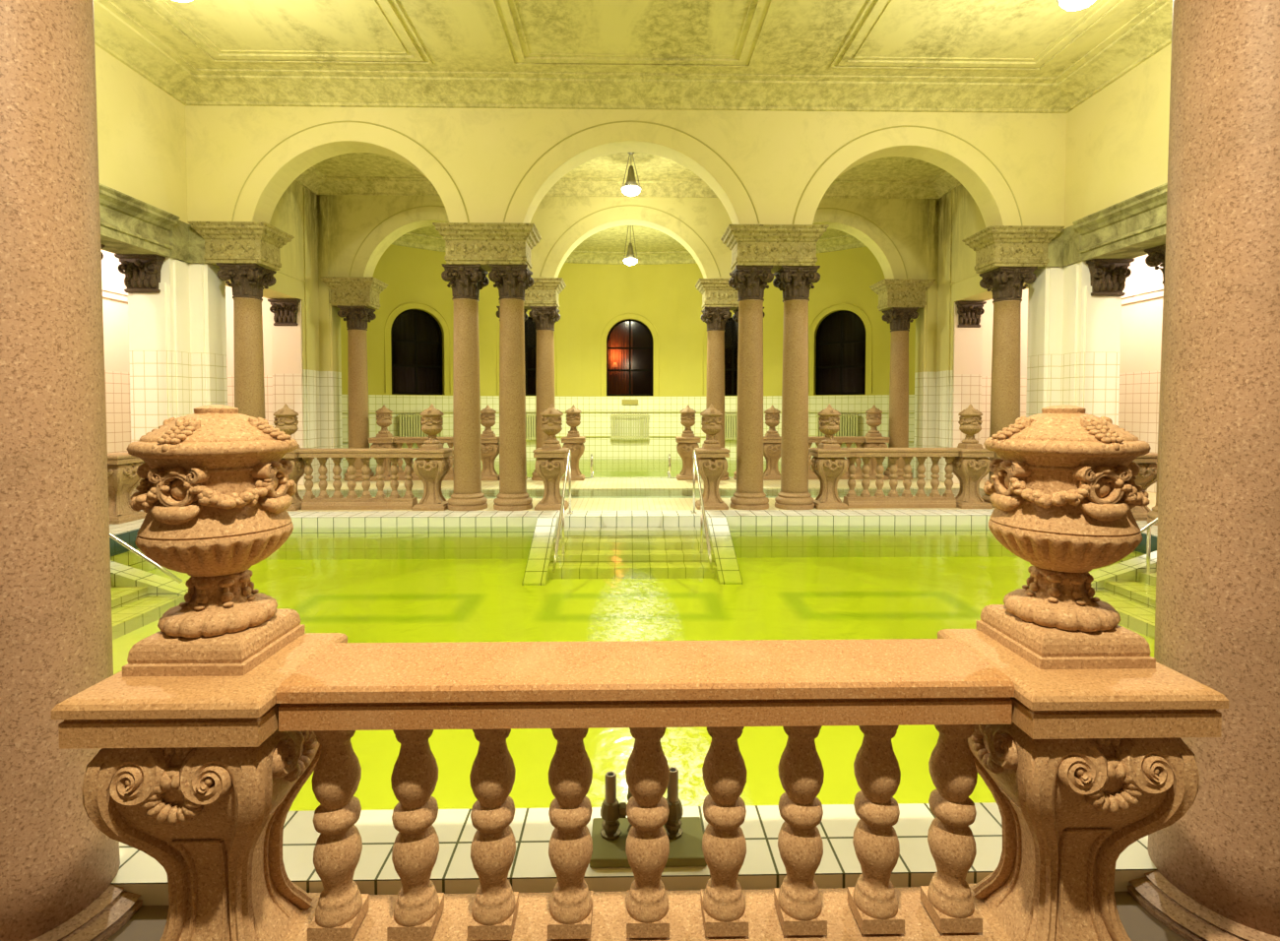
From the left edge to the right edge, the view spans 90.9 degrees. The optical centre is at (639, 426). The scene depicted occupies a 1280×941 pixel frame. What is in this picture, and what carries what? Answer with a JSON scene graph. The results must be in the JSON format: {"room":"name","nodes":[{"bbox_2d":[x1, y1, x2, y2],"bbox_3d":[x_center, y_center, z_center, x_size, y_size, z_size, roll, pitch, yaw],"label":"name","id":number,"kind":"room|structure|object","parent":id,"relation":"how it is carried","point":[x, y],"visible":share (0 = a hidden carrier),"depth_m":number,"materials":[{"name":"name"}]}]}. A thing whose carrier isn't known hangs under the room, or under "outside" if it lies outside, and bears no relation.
{"room":"indoor swimming pool","nodes":[
{"label":"indoor swimming pool","id":0,"kind":"room"},
{"bbox_2d":[101,250,131,453],"bbox_3d":[-10.698,-0.953,5.650,0.300,5.200,17.750,0,2,-1],"label":"wall","id":1,"kind":"structure","parent":0,"point":[115,312],"depth_m":12.84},
{"bbox_2d":[109,518,157,572],"bbox_3d":[-8.805,1.883,6.157,3.500,0.700,7.200,0,2,-1],"label":"deck","id":2,"kind":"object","parent":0,"point":[129,558],"depth_m":8.89,"materials":[{"name":"white tile"}]},
{"bbox_2d":[109,528,139,556],"bbox_3d":[-7.046,1.678,6.184,0.020,0.268,7.200,0,2,-1],"label":"tiles","id":3,"kind":"structure","parent":2,"relation":"attached to","point":[115,548],"depth_m":8.64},
{"bbox_2d":[107,452,146,524],"bbox_3d":[-7.899,0.924,9.537,0.540,1.010,0.667,0,2,-1],"label":"pedestal","id":4,"kind":"object","parent":2,"relation":"on","point":[122,477],"visible":0.62,"depth_m":9.42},
{"bbox_2d":[128,256,227,511],"bbox_3d":[-7.509,-0.620,10.290,0.950,4.050,0.915,0,2,-1],"label":"wall pier","id":5,"kind":"object","parent":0,"point":[177,334],"visible":0.6,"depth_m":9.94,"materials":[{"name":"tile"}]},
{"bbox_2d":[114,254,165,293],"bbox_3d":[-7.705,-2.349,9.771,0.638,0.560,0.300,0,2,-1],"label":"pilaster capital","id":6,"kind":"object","parent":5,"relation":"attached to","point":[142,273],"visible":1,"depth_m":9.68,"materials":[{"name":"stone"}]},
{"bbox_2d":[94,44,320,482],"bbox_3d":[-7.574,-1.904,5.679,0.650,6.900,17.750,0,2,-1],"label":"wall","id":7,"kind":"structure","parent":0,"point":[142,127],"depth_m":9.57,"materials":[{"name":"paint"}]},
{"bbox_2d":[99,183,179,256],"bbox_3d":[-7.449,-2.742,3.289,0.830,0.620,13.020,0,2,-1],"label":"entablature","id":8,"kind":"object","parent":7,"relation":"attached to","point":[129,224],"depth_m":9.08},
{"bbox_2d":[169,219,206,263],"bbox_3d":[-7.331,-2.949,10.065,0.600,0.620,0.530,0,2,-1],"label":"trim","id":9,"kind":"structure","parent":7,"relation":"attached to","point":[188,246],"depth_m":10.12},
{"bbox_2d":[267,299,300,325],"bbox_3d":[-7.740,-2.472,13.789,0.638,0.560,0.300,0,2,-1],"label":"pilaster capital","id":10,"kind":"object","parent":7,"relation":"attached to","point":[285,311],"visible":1,"depth_m":13.69,"materials":[{"name":"stone"}]},
{"bbox_2d":[271,300,304,485],"bbox_3d":[-7.735,-0.728,13.847,0.630,4.050,0.050,0,2,-1],"label":"wall pier","id":11,"kind":"structure","parent":7,"relation":"attached to","point":[287,341],"depth_m":13.81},
{"bbox_2d":[302,187,342,483],"bbox_3d":[-7.287,-1.998,14.472,0.350,6.550,1.080,0,2,-1],"label":"wall pier","id":12,"kind":"object","parent":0,"point":[330,351],"visible":0.74,"depth_m":14.51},
{"bbox_2d":[185,105,1066,228],"bbox_3d":[-0.139,-4.389,10.536,14.400,2.230,0.468,0,2,-1],"label":"wall","id":13,"kind":"structure","parent":0,"point":[483,164],"depth_m":10.32,"materials":[{"name":"yellow paint"}]},
{"bbox_2d":[93,0,1172,113],"bbox_3d":[-0.060,-5.194,6.269,14.400,0.280,8.050,0,2,-1],"label":"crown molding","id":14,"kind":"structure","parent":13,"relation":"attached to","point":[1149,32],"depth_m":9.92,"materials":[{"name":"paint"}]},
{"bbox_2d":[225,194,1027,479],"bbox_3d":[-0.219,-2.136,14.906,21.000,7.000,0.468,0,2,-1],"label":"wall","id":15,"kind":"structure","parent":0,"point":[361,228],"depth_m":14.62,"materials":[{"name":"yellow paint"}]},
{"bbox_2d":[294,166,960,198],"bbox_3d":[-0.179,-5.389,12.665,14.400,0.280,3.850,0,2,-1],"label":"ceiling","id":16,"kind":"structure","parent":15,"relation":"attached to","point":[312,179],"depth_m":14.38,"materials":[{"name":"paint"}]},
{"bbox_2d":[340,244,915,475],"bbox_3d":[-0.286,-1.945,18.482,20.768,7.600,6.670,0,2,-1],"label":"wall","id":17,"kind":"structure","parent":0,"point":[593,294],"depth_m":20.61,"materials":[{"name":"paint"}]},
{"bbox_2d":[384,301,450,394],"bbox_3d":[-6.950,-2.336,19.507,2.200,2.939,0.696,-1,2,-36],"label":"window frame","id":18,"kind":"structure","parent":17,"relation":"in","point":[416,335],"depth_m":19.44,"materials":[{"name":"black"}]},
{"bbox_2d":[397,414,441,444],"bbox_3d":[-6.739,0.071,19.294,1.320,0.880,0.220,-1,2,-36],"label":"radiator","id":19,"kind":"object","parent":17,"relation":"attached to","point":[410,425],"visible":0.41,"depth_m":19.05,"materials":[{"name":"beige"}]},
{"bbox_2d":[496,310,557,395],"bbox_3d":[-3.824,-2.386,21.142,2.200,2.939,0.696,-1,2,-19],"label":"window","id":20,"kind":"structure","parent":17,"relation":"in","point":[530,326],"depth_m":21.13,"materials":[{"name":"black"}]},
{"bbox_2d":[391,232,866,264],"bbox_3d":[-0.281,-5.535,18.104,20.191,0.300,6.566,0,2,-1],"label":"crown molding","id":21,"kind":"structure","parent":17,"relation":"attached to","point":[413,240],"depth_m":20.82,"materials":[{"name":"paint"}]},
{"bbox_2d":[600,312,659,395],"bbox_3d":[-0.347,-2.405,21.750,2.200,2.940,0.696,0,2,-1],"label":"window","id":22,"kind":"structure","parent":17,"relation":"in","point":[629,343],"depth_m":21.69,"materials":[{"name":"black"}]},
{"bbox_2d":[610,413,649,439],"bbox_3d":[-0.341,0.004,21.468,1.320,0.880,0.220,0,2,-1],"label":"radiator","id":23,"kind":"object","parent":17,"relation":"attached to","point":[636,416],"visible":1,"depth_m":21.36,"materials":[{"name":"beige"}]},
{"bbox_2d":[702,310,738,395],"bbox_3d":[3.149,-2.390,21.272,2.200,2.939,0.696,1,2,17],"label":"window","id":24,"kind":"structure","parent":17,"relation":"in","point":[731,327],"depth_m":21.23,"materials":[{"name":"black"}]},
{"bbox_2d":[816,414,859,436],"bbox_3d":[6.134,0.064,19.534,1.320,0.880,0.220,1,2,34],"label":"radiator","id":25,"kind":"object","parent":17,"relation":"attached to","point":[849,423],"visible":0.3,"depth_m":19.29,"materials":[{"name":"beige"}]},
{"bbox_2d":[808,303,872,395],"bbox_3d":[6.335,-2.344,19.755,2.200,2.939,0.696,1,2,34],"label":"window frame","id":26,"kind":"structure","parent":17,"relation":"in","point":[841,335],"depth_m":19.68,"materials":[{"name":"black"}]},
{"bbox_2d":[342,458,913,477],"bbox_3d":[-0.284,1.441,18.480,19.926,0.470,6.280,0,2,-1],"label":"floor","id":27,"kind":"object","parent":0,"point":[651,464],"visible":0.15,"depth_m":18.56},
{"bbox_2d":[409,225,849,252],"bbox_3d":[-0.285,-5.692,18.318,20.927,0.001,6.728,0,2,-1],"label":"ceiling","id":28,"kind":"structure","parent":0,"point":[611,239],"depth_m":19.33,"materials":[{"name":"paint"}]},
{"bbox_2d":[527,471,734,477],"bbox_3d":[-0.288,1.774,18.711,21.000,0.250,6.700,0,2,-1],"label":"floor","id":29,"kind":"structure","parent":0,"point":[608,476],"depth_m":20.59,"materials":[{"name":"tile"}]},
{"bbox_2d":[110,0,1155,181],"bbox_3d":[-0.051,-5.409,5.788,16.200,0.200,18.500,0,2,-1],"label":"ceiling","id":30,"kind":"structure","parent":0,"point":[799,36],"depth_m":8.69,"materials":[{"name":"paint"}]},
{"bbox_2d":[139,0,1126,70],"bbox_3d":[-0.057,-5.309,6.101,12.400,0.040,6.720,0,2,-1],"label":"molding","id":31,"kind":"structure","parent":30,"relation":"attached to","point":[845,63],"depth_m":9.18,"materials":[{"name":"paint"}]},
{"bbox_2d":[112,556,1154,811],"bbox_3d":[-0.057,2.238,6.331,14.000,0.100,7.200,0,2,-1],"label":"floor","id":32,"kind":"structure","parent":0,"point":[364,601],"depth_m":7.02,"materials":[{"name":"liquid"}]},
{"bbox_2d":[110,561,188,639],"bbox_3d":[-6.030,1.866,6.138,2.050,0.655,3.180,0,2,-1],"label":"steps","id":33,"kind":"structure","parent":32,"relation":"on","point":[140,599],"depth_m":7.31,"materials":[{"name":"tile"}]},
{"bbox_2d":[522,516,742,585],"bbox_3d":[-0.110,1.774,9.163,2.940,0.655,1.510,0,2,-1],"label":"steps","id":34,"kind":"structure","parent":32,"relation":"on","point":[590,552],"depth_m":9.04,"materials":[{"name":"tile"}]},
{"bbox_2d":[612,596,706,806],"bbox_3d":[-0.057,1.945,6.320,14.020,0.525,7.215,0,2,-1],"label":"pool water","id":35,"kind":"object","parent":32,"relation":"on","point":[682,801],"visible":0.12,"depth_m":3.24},
{"bbox_2d":[1088,550,1156,639],"bbox_3d":[5.918,1.859,6.361,2.050,0.655,3.180,0,2,-1],"label":"steps","id":36,"kind":"structure","parent":32,"relation":"on","point":[1126,586],"depth_m":7.44,"materials":[{"name":"tile"}]},
{"bbox_2d":[110,802,1156,905],"bbox_3d":[0.014,1.819,2.517,21.000,0.350,0.400,0,2,-1],"label":"deck","id":37,"kind":"object","parent":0,"point":[531,870],"depth_m":2.40,"materials":[{"name":"white tile"}]},
{"bbox_2d":[589,767,706,868],"bbox_3d":[0.030,1.445,2.466,0.440,0.400,0.240,0,2,-1],"label":"pipes","id":38,"kind":"object","parent":37,"relation":"on","point":[609,833],"visible":0.67,"depth_m":2.46,"materials":[{"name":"brown"}]},
{"bbox_2d":[300,495,982,499],"bbox_3d":[-0.174,1.616,12.604,14.800,0.240,1.400,0,2,-1],"label":"floor","id":39,"kind":"structure","parent":0,"point":[812,496],"depth_m":13.22,"materials":[{"name":"tile"}]},
{"bbox_2d":[131,477,1155,511],"bbox_3d":[-0.180,1.477,12.910,21.000,0.299,4.880,0,2,-1],"label":"floor","id":40,"kind":"structure","parent":0,"point":[590,486],"depth_m":13.31,"materials":[{"name":"tile"}]},
{"bbox_2d":[215,262,276,419],"bbox_3d":[-6.559,-0.628,10.585,0.669,4.050,0.669,0,2,-1],"label":"stone column","id":41,"kind":"structure","parent":40,"relation":"on","point":[248,281],"depth_m":10.39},
{"bbox_2d":[188,221,294,270],"bbox_3d":[-6.588,-2.961,10.473,1.210,0.620,0.890,0,2,-1],"label":"block","id":42,"kind":"object","parent":41,"relation":"on","point":[260,243],"visible":0.98,"depth_m":10.19,"materials":[{"name":"stone"}]},
{"bbox_2d":[280,448,309,511],"bbox_3d":[-5.959,0.890,10.643,0.556,1.010,0.540,0,2,-1],"label":"pedestal","id":43,"kind":"object","parent":40,"relation":"on","point":[298,465],"visible":0.32,"depth_m":10.53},
{"bbox_2d":[273,403,300,448],"bbox_3d":[-5.959,0.008,10.616,0.385,0.755,0.383,0,2,-1],"label":"urn","id":44,"kind":"object","parent":43,"relation":"on","point":[286,419],"visible":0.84,"depth_m":10.50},
{"bbox_2d":[274,415,298,435],"bbox_3d":[-5.959,-0.012,10.615,0.348,0.332,0.348,0,2,-1],"label":"bowl","id":45,"kind":"object","parent":44,"relation":"on","point":[287,423],"depth_m":10.50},
{"bbox_2d":[337,305,376,481],"bbox_3d":[-6.639,-0.759,14.842,0.669,4.050,0.669,0,2,-1],"label":"stone column","id":46,"kind":"structure","parent":40,"relation":"on","point":[357,317],"depth_m":14.65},
{"bbox_2d":[320,276,388,309],"bbox_3d":[-6.669,-3.092,14.771,1.210,0.620,0.890,0,2,-1],"label":"block","id":47,"kind":"object","parent":46,"relation":"on","point":[348,291],"visible":0.99,"depth_m":14.48,"materials":[{"name":"stone"}]},
{"bbox_2d":[298,448,417,510],"bbox_3d":[-4.739,0.890,10.665,1.880,1.010,0.336,0,2,-1],"label":"stone balustrade","id":48,"kind":"object","parent":40,"relation":"on","point":[323,501],"visible":1,"depth_m":10.59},
{"bbox_2d":[368,437,397,481],"bbox_3d":[-6.039,0.760,14.900,0.556,1.010,0.540,0,2,-1],"label":"pedestal","id":49,"kind":"object","parent":40,"relation":"on","point":[378,442],"visible":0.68,"depth_m":14.67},
{"bbox_2d":[393,437,453,480],"bbox_3d":[-4.819,0.760,14.923,1.880,1.010,0.336,0,2,-1],"label":"stone balustrade","id":50,"kind":"object","parent":40,"relation":"on","point":[399,441],"visible":0.18,"depth_m":14.79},
{"bbox_2d":[410,448,452,511],"bbox_3d":[-3.520,0.889,10.688,0.556,1.010,0.540,0,2,-1],"label":"pedestal","id":51,"kind":"object","parent":40,"relation":"on","point":[431,467],"visible":1,"depth_m":10.49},
{"bbox_2d":[420,403,443,449],"bbox_3d":[-3.520,0.007,10.661,0.385,0.755,0.383,0,2,-1],"label":"urn","id":52,"kind":"object","parent":51,"relation":"on","point":[431,421],"visible":1,"depth_m":10.55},
{"bbox_2d":[421,415,443,435],"bbox_3d":[-3.520,-0.013,10.661,0.348,0.332,0.348,0,2,-1],"label":"bowl","id":53,"kind":"object","parent":52,"relation":"on","point":[431,424],"depth_m":10.54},
{"bbox_2d":[441,263,489,511],"bbox_3d":[-2.930,-0.631,10.653,0.669,4.050,0.669,0,2,-1],"label":"stone column","id":54,"kind":"structure","parent":40,"relation":"on","point":[466,281],"depth_m":10.47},
{"bbox_2d":[480,436,499,480],"bbox_3d":[-3.599,0.759,14.945,0.556,1.010,0.540,0,2,-1],"label":"pedestal","id":55,"kind":"object","parent":40,"relation":"on","point":[489,446],"visible":0.71,"depth_m":14.76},
{"bbox_2d":[488,263,533,511],"bbox_3d":[-2.160,-0.631,10.667,0.669,4.050,0.669,0,2,-1],"label":"stone column","id":56,"kind":"structure","parent":40,"relation":"on","point":[511,281],"depth_m":10.48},
{"bbox_2d":[432,222,541,271],"bbox_3d":[-2.519,-2.963,10.549,1.620,0.620,0.890,0,2,-1],"label":"block","id":57,"kind":"object","parent":56,"relation":"on","point":[484,244],"visible":0.99,"depth_m":10.25,"materials":[{"name":"stone"}]},
{"bbox_2d":[528,306,560,481],"bbox_3d":[-2.239,-0.761,14.925,0.669,4.050,0.669,0,2,-1],"label":"stone column","id":58,"kind":"structure","parent":40,"relation":"on","point":[544,318],"depth_m":14.72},
{"bbox_2d":[493,277,566,310],"bbox_3d":[-2.599,-3.095,14.847,1.620,0.620,0.890,0,2,-1],"label":"block","id":59,"kind":"object","parent":58,"relation":"on","point":[544,291],"visible":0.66,"depth_m":14.56,"materials":[{"name":"stone"}]},
{"bbox_2d":[532,448,570,510],"bbox_3d":[-1.500,0.888,10.726,0.556,1.010,0.540,0,2,-1],"label":"pedestal","id":60,"kind":"object","parent":40,"relation":"on","point":[550,464],"visible":0.98,"depth_m":10.51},
{"bbox_2d":[540,404,563,448],"bbox_3d":[-1.500,0.005,10.699,0.385,0.755,0.383,0,2,-1],"label":"urn","id":61,"kind":"object","parent":60,"relation":"on","point":[551,417],"visible":1,"depth_m":10.58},
{"bbox_2d":[560,436,585,480],"bbox_3d":[-1.579,0.758,14.983,0.556,1.010,0.540,0,2,-1],"label":"pedestal","id":62,"kind":"object","parent":40,"relation":"on","point":[576,445],"visible":0.79,"depth_m":14.76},
{"bbox_2d":[675,436,701,480],"bbox_3d":[1.140,0.756,15.034,0.556,1.010,0.540,0,2,-1],"label":"pedestal","id":63,"kind":"object","parent":40,"relation":"on","point":[685,446],"visible":0.87,"depth_m":14.82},
{"bbox_2d":[693,448,730,510],"bbox_3d":[1.220,0.886,10.777,0.556,1.010,0.540,0,2,-1],"label":"pedestal","id":64,"kind":"object","parent":40,"relation":"on","point":[712,463],"visible":0.91,"depth_m":10.56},
{"bbox_2d":[700,403,722,448],"bbox_3d":[1.220,0.004,10.750,0.385,0.755,0.383,0,2,-1],"label":"urn","id":65,"kind":"object","parent":64,"relation":"on","point":[711,418],"visible":1,"depth_m":10.63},
{"bbox_2d":[701,306,731,480],"bbox_3d":[1.800,-0.763,15.000,0.669,4.050,0.669,0,2,-1],"label":"stone column","id":66,"kind":"structure","parent":40,"relation":"on","point":[716,318],"depth_m":14.79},
{"bbox_2d":[732,306,765,479],"bbox_3d":[2.570,-0.764,15.014,0.669,4.050,0.669,0,2,-1],"label":"stone column","id":67,"kind":"structure","parent":40,"relation":"on","point":[736,315],"depth_m":15.02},
{"bbox_2d":[695,278,767,310],"bbox_3d":[2.160,-3.098,14.935,1.620,0.620,0.890,0,2,-1],"label":"block","id":68,"kind":"object","parent":67,"relation":"on","point":[716,292],"visible":0.58,"depth_m":14.64,"materials":[{"name":"stone"}]},
{"bbox_2d":[728,264,773,511],"bbox_3d":[1.879,-0.633,10.743,0.669,4.050,0.669,0,2,-1],"label":"stone column","id":69,"kind":"structure","parent":40,"relation":"on","point":[750,282],"depth_m":10.56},
{"bbox_2d":[763,436,781,480],"bbox_3d":[3.160,0.755,15.072,0.556,1.010,0.540,0,2,-1],"label":"pedestal","id":70,"kind":"object","parent":40,"relation":"on","point":[772,446],"visible":0.76,"depth_m":14.86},
{"bbox_2d":[772,265,820,510],"bbox_3d":[2.649,-0.634,10.757,0.669,4.050,0.669,0,2,-1],"label":"stone column","id":71,"kind":"structure","parent":40,"relation":"on","point":[795,282],"depth_m":10.57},
{"bbox_2d":[720,224,829,272],"bbox_3d":[2.240,-2.966,10.638,1.620,0.620,0.890,0,2,-1],"label":"block","id":72,"kind":"object","parent":71,"relation":"on","point":[776,245],"visible":0.99,"depth_m":10.34,"materials":[{"name":"stone"}]},
{"bbox_2d":[808,448,850,510],"bbox_3d":[3.239,0.885,10.814,0.556,1.010,0.540,0,2,-1],"label":"pedestal","id":73,"kind":"object","parent":40,"relation":"on","point":[829,466],"visible":0.98,"depth_m":10.61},
{"bbox_2d":[818,403,840,448],"bbox_3d":[3.239,0.003,10.788,0.385,0.755,0.383,0,2,-1],"label":"urn","id":74,"kind":"object","parent":73,"relation":"on","point":[829,418],"visible":1,"depth_m":10.67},
{"bbox_2d":[818,415,839,435],"bbox_3d":[3.239,-0.017,10.787,0.348,0.332,0.348,0,2,-1],"label":"bowl","id":75,"kind":"object","parent":74,"relation":"on","point":[828,424],"depth_m":10.66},
{"bbox_2d":[808,436,864,479],"bbox_3d":[4.380,0.754,15.095,1.880,1.010,0.336,0,2,-1],"label":"stone balustrade","id":76,"kind":"object","parent":40,"relation":"on","point":[848,440],"visible":0.21,"depth_m":14.98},
{"bbox_2d":[860,436,890,479],"bbox_3d":[5.599,0.754,15.117,0.556,1.010,0.540,0,2,-1],"label":"pedestal","id":77,"kind":"object","parent":40,"relation":"on","point":[869,442],"visible":0.59,"depth_m":14.88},
{"bbox_2d":[881,307,919,480],"bbox_3d":[6.199,-0.766,15.082,0.669,4.050,0.669,0,2,-1],"label":"stone column","id":78,"kind":"structure","parent":40,"relation":"on","point":[899,319],"depth_m":14.89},
{"bbox_2d":[869,279,936,311],"bbox_3d":[6.229,-3.100,15.011,1.210,0.620,0.890,0,2,-1],"label":"block","id":79,"kind":"object","parent":78,"relation":"on","point":[891,293],"visible":1,"depth_m":14.72,"materials":[{"name":"stone"}]},
{"bbox_2d":[842,448,959,509],"bbox_3d":[4.459,0.884,10.837,1.880,1.010,0.336,0,2,-1],"label":"stone balustrade","id":80,"kind":"object","parent":40,"relation":"on","point":[879,500],"visible":1,"depth_m":10.77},
{"bbox_2d":[952,448,994,509],"bbox_3d":[5.679,0.884,10.860,0.556,1.010,0.540,0,2,-1],"label":"pedestal","id":81,"kind":"object","parent":40,"relation":"on","point":[972,466],"visible":0.97,"depth_m":10.67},
{"bbox_2d":[957,404,983,448],"bbox_3d":[5.679,0.001,10.833,0.385,0.755,0.383,0,2,-1],"label":"urn","id":82,"kind":"object","parent":81,"relation":"on","point":[970,421],"visible":1,"depth_m":10.72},
{"bbox_2d":[959,415,981,435],"bbox_3d":[5.679,-0.019,10.832,0.348,0.332,0.348,0,2,-1],"label":"bowl","id":83,"kind":"object","parent":82,"relation":"on","point":[969,424],"depth_m":10.71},
{"bbox_2d":[979,266,1037,508],"bbox_3d":[6.279,-0.636,10.825,0.669,4.050,0.669,0,2,-1],"label":"stone column","id":84,"kind":"structure","parent":40,"relation":"on","point":[1006,283],"depth_m":10.63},
{"bbox_2d":[961,225,1064,273],"bbox_3d":[6.309,-2.969,10.714,1.210,0.620,0.890,0,2,-1],"label":"block","id":85,"kind":"object","parent":84,"relation":"on","point":[994,246],"visible":0.99,"depth_m":10.43,"materials":[{"name":"stone"}]},
{"bbox_2d":[105,892,1187,940],"bbox_3d":[0.067,1.948,-0.309,21.000,0.265,5.260,0,2,-1],"label":"floor","id":86,"kind":"structure","parent":0,"point":[148,924],"depth_m":2.20,"materials":[{"name":"brown stone"}]},
{"bbox_2d":[0,0,142,940],"bbox_3d":[-2.171,-0.328,2.151,0.776,4.135,0.776,0,2,-1],"label":"stone column","id":87,"kind":"structure","parent":86,"relation":"on","point":[58,869],"depth_m":2.06,"materials":[{"name":"stone"}]},
{"bbox_2d":[51,633,347,940],"bbox_3d":[-1.316,1.240,1.990,0.557,1.010,0.540,0,2,-1],"label":"pedestal","id":88,"kind":"object","parent":86,"relation":"on","point":[198,776],"visible":0.86,"depth_m":1.78,"materials":[{"name":"stone"}]},
{"bbox_2d":[122,404,305,676],"bbox_3d":[-1.354,0.332,2.028,0.462,0.802,0.462,0,2,-1],"label":"urn","id":89,"kind":"object","parent":88,"relation":"on","point":[216,490],"visible":1,"depth_m":1.89,"materials":[{"name":"stone"}]},
{"bbox_2d":[134,452,293,576],"bbox_3d":[-1.354,0.279,2.025,0.419,0.380,0.419,0,2,-1],"label":"bowl","id":90,"kind":"object","parent":89,"relation":"on","point":[211,514],"depth_m":1.87,"materials":[{"name":"stone"}]},
{"bbox_2d":[276,639,1014,940],"bbox_3d":[0.023,1.240,2.001,2.120,1.010,0.352,0,2,-1],"label":"stone balustrade","id":91,"kind":"object","parent":86,"relation":"on","point":[490,689],"visible":1,"depth_m":1.93,"materials":[{"name":"stone"}]},
{"bbox_2d":[937,629,1228,940],"bbox_3d":[1.362,1.238,2.040,0.557,1.010,0.540,0,2,-1],"label":"pedestal","id":92,"kind":"object","parent":86,"relation":"on","point":[1089,764],"visible":0.82,"depth_m":1.84,"materials":[{"name":"stone"}]},
{"bbox_2d":[975,404,1155,669],"bbox_3d":[1.388,0.330,2.079,0.462,0.802,0.462,0,2,-1],"label":"urn","id":93,"kind":"object","parent":92,"relation":"on","point":[1062,489],"visible":1,"depth_m":1.94,"materials":[{"name":"stone"}]},
{"bbox_2d":[988,451,1142,573],"bbox_3d":[1.388,0.277,2.076,0.419,0.380,0.419,0,2,-1],"label":"bowl","id":94,"kind":"object","parent":93,"relation":"on","point":[1057,512],"depth_m":1.92,"materials":[{"name":"stone"}]},
{"bbox_2d":[1126,0,1279,940],"bbox_3d":[2.188,-0.331,2.232,0.776,4.135,0.776,0,2,-1],"label":"stone column","id":95,"kind":"structure","parent":86,"relation":"on","point":[1216,877],"depth_m":2.12,"materials":[{"name":"stone"}]},
{"bbox_2d":[287,509,1151,537],"bbox_3d":[-0.129,1.759,10.198,21.000,0.700,0.560,0,2,-1],"label":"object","id":96,"kind":"structure","parent":0,"point":[741,523],"depth_m":9.96,"materials":[{"name":"tile"}]},
{"bbox_2d":[552,450,573,573],"bbox_3d":[-1.108,1.154,9.046,0.088,1.480,2.276,0,2,-1],"label":"handrail","id":97,"kind":"object","parent":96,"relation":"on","point":[568,462],"visible":0.86,"depth_m":9.07,"materials":[{"name":"silver metal"}]},
{"bbox_2d":[263,535,1017,560],"bbox_3d":[-0.124,1.908,9.921,14.000,0.340,0.022,0,2,-1],"label":"wall","id":98,"kind":"structure","parent":96,"relation":"attached to","point":[293,548],"depth_m":9.94,"materials":[{"name":"tile"}]},
{"bbox_2d":[691,449,713,572],"bbox_3d":[0.891,1.153,9.084,0.088,1.480,2.276,0,2,-1],"label":"handrail","id":99,"kind":"object","parent":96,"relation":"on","point":[695,464],"visible":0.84,"depth_m":9.11,"materials":[{"name":"silver metal"}]},
{"bbox_2d":[913,191,953,482],"bbox_3d":[6.860,-2.006,14.736,0.350,6.550,1.080,0,2,-1],"label":"wall pier","id":100,"kind":"object","parent":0,"point":[927,321],"visible":0.71,"depth_m":14.77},
{"bbox_2d":[935,43,1171,479],"bbox_3d":[7.474,-1.913,5.960,0.650,6.900,17.750,0,2,-1],"label":"wall","id":101,"kind":"structure","parent":0,"point":[1118,138],"depth_m":9.65,"materials":[{"name":"paint"}]},
{"bbox_2d":[951,302,982,483],"bbox_3d":[7.332,-0.737,14.129,0.630,4.050,0.050,0,2,-1],"label":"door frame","id":102,"kind":"structure","parent":101,"relation":"attached to","point":[967,342],"depth_m":14.09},
{"bbox_2d":[955,301,986,327],"bbox_3d":[7.337,-2.481,14.070,0.638,0.560,0.300,0,2,-1],"label":"pilaster capital","id":103,"kind":"object","parent":101,"relation":"attached to","point":[969,312],"visible":1,"depth_m":13.97,"materials":[{"name":"stone"}]},
{"bbox_2d":[1041,224,1082,268],"bbox_3d":[7.067,-2.957,10.333,0.600,0.620,0.530,0,2,-1],"label":"trim","id":104,"kind":"structure","parent":101,"relation":"attached to","point":[1063,249],"depth_m":10.38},
{"bbox_2d":[1072,183,1167,260],"bbox_3d":[7.438,-2.750,3.567,0.830,0.620,13.020,0,2,-1],"label":"entablature","id":105,"kind":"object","parent":101,"relation":"attached to","point":[1123,229],"depth_m":9.18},
{"bbox_2d":[1025,260,1121,425],"bbox_3d":[7.239,-0.628,10.565,0.950,4.050,0.915,0,2,-1],"label":"wall pier","id":106,"kind":"object","parent":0,"point":[1073,342],"visible":0.6,"depth_m":10.27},
{"bbox_2d":[1086,258,1134,296],"bbox_3d":[7.452,-2.358,10.054,0.638,0.560,0.300,0,2,-1],"label":"pilaster capital","id":107,"kind":"object","parent":106,"relation":"attached to","point":[1108,277],"visible":1,"depth_m":9.96,"materials":[{"name":"stone"}]},
{"bbox_2d":[1104,520,1157,568],"bbox_3d":[8.692,1.873,6.484,3.500,0.700,7.200,0,2,-1],"label":"deck","id":108,"kind":"object","parent":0,"point":[1154,529],"depth_m":8.88,"materials":[{"name":"white tile"}]},
{"bbox_2d":[1131,452,1157,520],"bbox_3d":[7.658,0.915,9.827,0.540,1.010,0.667,0,2,-1],"label":"pedestal","id":109,"kind":"object","parent":108,"relation":"on","point":[1147,476],"visible":0.38,"depth_m":9.55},
{"bbox_2d":[1144,244,1165,525],"bbox_3d":[7.791,-0.583,9.104,0.669,4.050,0.669,0,2,-1],"label":"stone column","id":110,"kind":"structure","parent":108,"relation":"on","point":[1156,256],"depth_m":9.20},
{"bbox_2d":[1118,254,1163,493],"bbox_3d":[10.598,-0.965,6.047,0.300,5.200,17.750,0,2,-1],"label":"wall","id":111,"kind":"structure","parent":0,"point":[1140,321],"depth_m":12.99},
{"bbox_2d":[1121,284,1163,305],"bbox_3d":[10.379,-2.464,5.997,0.140,0.200,17.750,0,2,-1],"label":"trim","id":112,"kind":"structure","parent":111,"relation":"attached to","point":[1156,291],"depth_m":12.81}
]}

